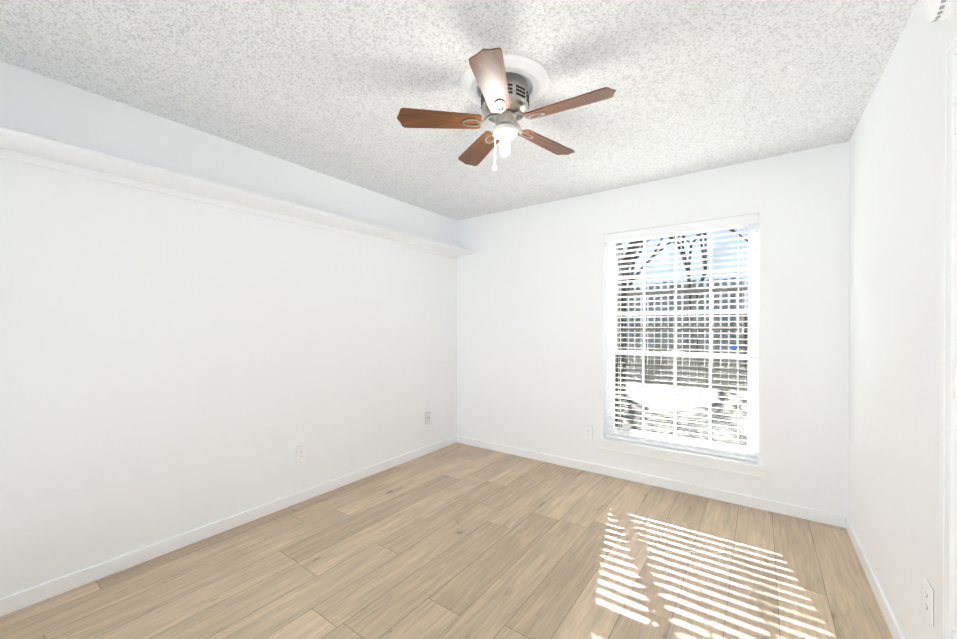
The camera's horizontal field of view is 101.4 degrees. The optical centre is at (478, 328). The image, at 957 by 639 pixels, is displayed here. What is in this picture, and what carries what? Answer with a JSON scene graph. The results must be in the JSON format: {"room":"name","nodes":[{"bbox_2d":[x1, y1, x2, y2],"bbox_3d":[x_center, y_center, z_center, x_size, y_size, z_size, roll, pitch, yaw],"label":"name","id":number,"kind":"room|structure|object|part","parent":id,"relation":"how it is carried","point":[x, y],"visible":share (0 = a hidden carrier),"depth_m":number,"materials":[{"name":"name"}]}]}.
{"room":"empty bedroom","nodes":[
{"label":"empty bedroom","id":0,"kind":"room"},
{"bbox_2d":[0,61,456,598],"bbox_3d":[-1.385,0.040,2.836,0.140,2.440,3.742,0,0,36],"label":"wall","id":1,"kind":"structure","parent":0,"point":[171,366],"depth_m":2.26,"materials":[{"name":"white paint"}]},
{"bbox_2d":[0,435,457,616],"bbox_3d":[-1.323,1.221,2.796,0.013,0.078,3.742,0,0,36],"label":"baseboard","id":2,"kind":"structure","parent":1,"relation":"attached to","point":[37,594],"depth_m":2.25,"materials":[{"name":"white paint"}]},
{"bbox_2d":[0,127,474,258],"bbox_3d":[-1.228,-0.783,2.721,0.245,0.057,3.742,0,0,36],"label":"shelf","id":3,"kind":"object","parent":1,"relation":"attached to","point":[18,146],"visible":1,"depth_m":2.17,"materials":[{"name":"white paint"}]},
{"bbox_2d":[296,445,305,463],"bbox_3d":[-1.289,0.914,2.846,0.008,0.118,0.073,0,0,36],"label":"electrical outlet","id":4,"kind":"object","parent":1,"relation":"attached to","point":[300,454],"visible":1,"depth_m":2.84,"materials":[{"name":"white plastic"}]},
{"bbox_2d":[425,412,429,423],"bbox_3d":[-0.503,0.898,3.930,0.018,0.118,0.073,0,0,36],"label":"outlet","id":5,"kind":"object","parent":1,"relation":"attached to","point":[427,417],"visible":1,"depth_m":3.92,"materials":[{"name":"white plastic"}]},
{"bbox_2d":[0,443,892,638],"bbox_3d":[-0.043,1.314,1.877,3.445,0.100,4.022,0,0,36],"label":"floor","id":6,"kind":"structure","parent":0,"point":[458,541],"depth_m":2.03,"materials":[{"name":"brown wood"}]},
{"bbox_2d":[0,0,917,220],"bbox_3d":[-0.043,-1.251,1.867,3.445,0.150,4.022,0,0,36],"label":"ceiling","id":7,"kind":"structure","parent":0,"point":[331,88],"depth_m":1.82,"materials":[{"name":"white paint"}]},
{"bbox_2d":[397,48,615,170],"bbox_3d":[0.160,-0.967,1.873,0.959,0.418,0.972,0,0,36],"label":"fan","id":8,"kind":"object","parent":7,"relation":"hanging from","point":[501,89],"visible":1,"depth_m":1.81,"materials":[{"name":"brown wood"}]},
{"bbox_3d":[0.127,-0.868,1.881,0.048,0.080,0.048,0,0,36],"label":"bulb","id":9,"kind":"part","parent":8,"relation":"part of","materials":[{"name":"white glass"}]},
{"bbox_2d":[457,141,849,515],"bbox_3d":[1.090,0.037,3.448,3.445,2.440,0.140,0,0,36],"label":"wall","id":10,"kind":"structure","parent":0,"point":[531,329],"depth_m":3.14,"materials":[{"name":"white paint"}]},
{"bbox_2d":[584,426,592,439],"bbox_3d":[0.968,0.920,3.449,0.073,0.118,0.008,0,0,36],"label":"electrical outlet","id":11,"kind":"object","parent":10,"relation":"attached to","point":[588,432],"visible":1,"depth_m":3.45,"materials":[{"name":"white plastic"}]},
{"bbox_2d":[457,436,845,527],"bbox_3d":[1.045,1.219,3.391,3.139,0.078,0.013,0,0,36],"label":"baseboard","id":12,"kind":"structure","parent":10,"relation":"attached to","point":[828,518],"depth_m":3.03,"materials":[{"name":"white paint"}]},
{"bbox_2d":[597,437,766,478],"bbox_3d":[1.534,0.994,3.080,1.187,0.090,0.114,0,0,36],"label":"window sill","id":13,"kind":"structure","parent":10,"relation":"attached to","point":[720,463],"depth_m":2.99,"materials":[{"name":"white paint"}]},
{"bbox_2d":[607,223,758,463],"bbox_3d":[1.580,0.081,3.140,1.087,1.785,0.058,0,0,36],"label":"window","id":14,"kind":"structure","parent":10,"relation":"in","point":[709,355],"depth_m":3.06,"materials":[{"name":"white plastic"}]},
{"bbox_2d":[604,213,758,460],"bbox_3d":[1.542,0.064,3.087,1.079,1.745,0.071,0,0,36],"label":"window blinds","id":15,"kind":"object","parent":14,"relation":"attached to","point":[738,221],"visible":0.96,"depth_m":3.04,"materials":[{"name":"white plastic"}]},
{"bbox_2d":[848,0,956,638],"bbox_3d":[1.299,0.048,0.908,0.140,2.440,3.742,0,0,36],"label":"wall","id":16,"kind":"structure","parent":0,"point":[894,329],"depth_m":1.56,"materials":[{"name":"white paint"}]},
{"bbox_2d":[846,516,904,638],"bbox_3d":[1.857,1.225,1.821,0.013,0.078,1.616,0,0,36],"label":"baseboard","id":17,"kind":"structure","parent":16,"relation":"attached to","point":[890,618],"depth_m":1.83,"materials":[{"name":"white paint"}]},
{"bbox_2d":[924,578,933,626],"bbox_3d":[1.478,0.896,1.287,0.008,0.118,0.073,0,0,36],"label":"electrical outlet","id":18,"kind":"object","parent":16,"relation":"attached to","point":[928,601],"visible":1,"depth_m":1.27,"materials":[{"name":"white plastic"}]},
{"bbox_2d":[924,0,954,21],"bbox_3d":[1.381,-1.000,1.177,0.046,0.138,0.138,0,0,36],"label":"smoke detector","id":19,"kind":"object","parent":16,"relation":"attached to","point":[936,10],"visible":1,"depth_m":1.17,"materials":[{"name":"white plastic"}]},
{"bbox_2d":[939,26,956,638],"bbox_3d":[1.107,0.218,0.777,0.020,2.101,0.948,0,0,36],"label":"door frame","id":20,"kind":"structure","parent":16,"relation":"attached to","point":[948,518],"depth_m":1.12,"materials":[{"name":"white paint"}]},
{"bbox_2d":[951,101,956,638],"bbox_3d":[1.106,0.248,0.785,0.105,2.017,0.816,0,0,36],"label":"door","id":21,"kind":"structure","parent":16,"relation":"in","point":[954,631],"depth_m":1.10,"materials":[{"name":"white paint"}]},
{"label":"outside","id":22,"kind":"structure","parent":0,"visible":0},
{"bbox_2d":[615,348,747,448],"bbox_3d":[7.851,1.257,12.147,32.000,0.050,21.850,0,0,36],"label":"lawn","id":23,"kind":"structure","parent":22,"point":[701,403],"depth_m":5.94,"materials":[{"name":"plant"}]},
{"bbox_2d":[615,229,747,394],"bbox_3d":[5.700,-2.761,10.033,8.756,7.923,12.683,0,0,36],"label":"tree","id":24,"kind":"object","parent":23,"relation":"on","point":[623,364],"depth_m":7.16,"materials":[{"name":"grey plant"}]},
{"bbox_2d":[615,277,747,390],"bbox_3d":[4.501,0.103,8.337,21.000,2.269,0.060,0,0,36],"label":"fence","id":25,"kind":"object","parent":23,"relation":"on","point":[722,370],"depth_m":8.33,"materials":[{"name":"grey wood"}]}
]}

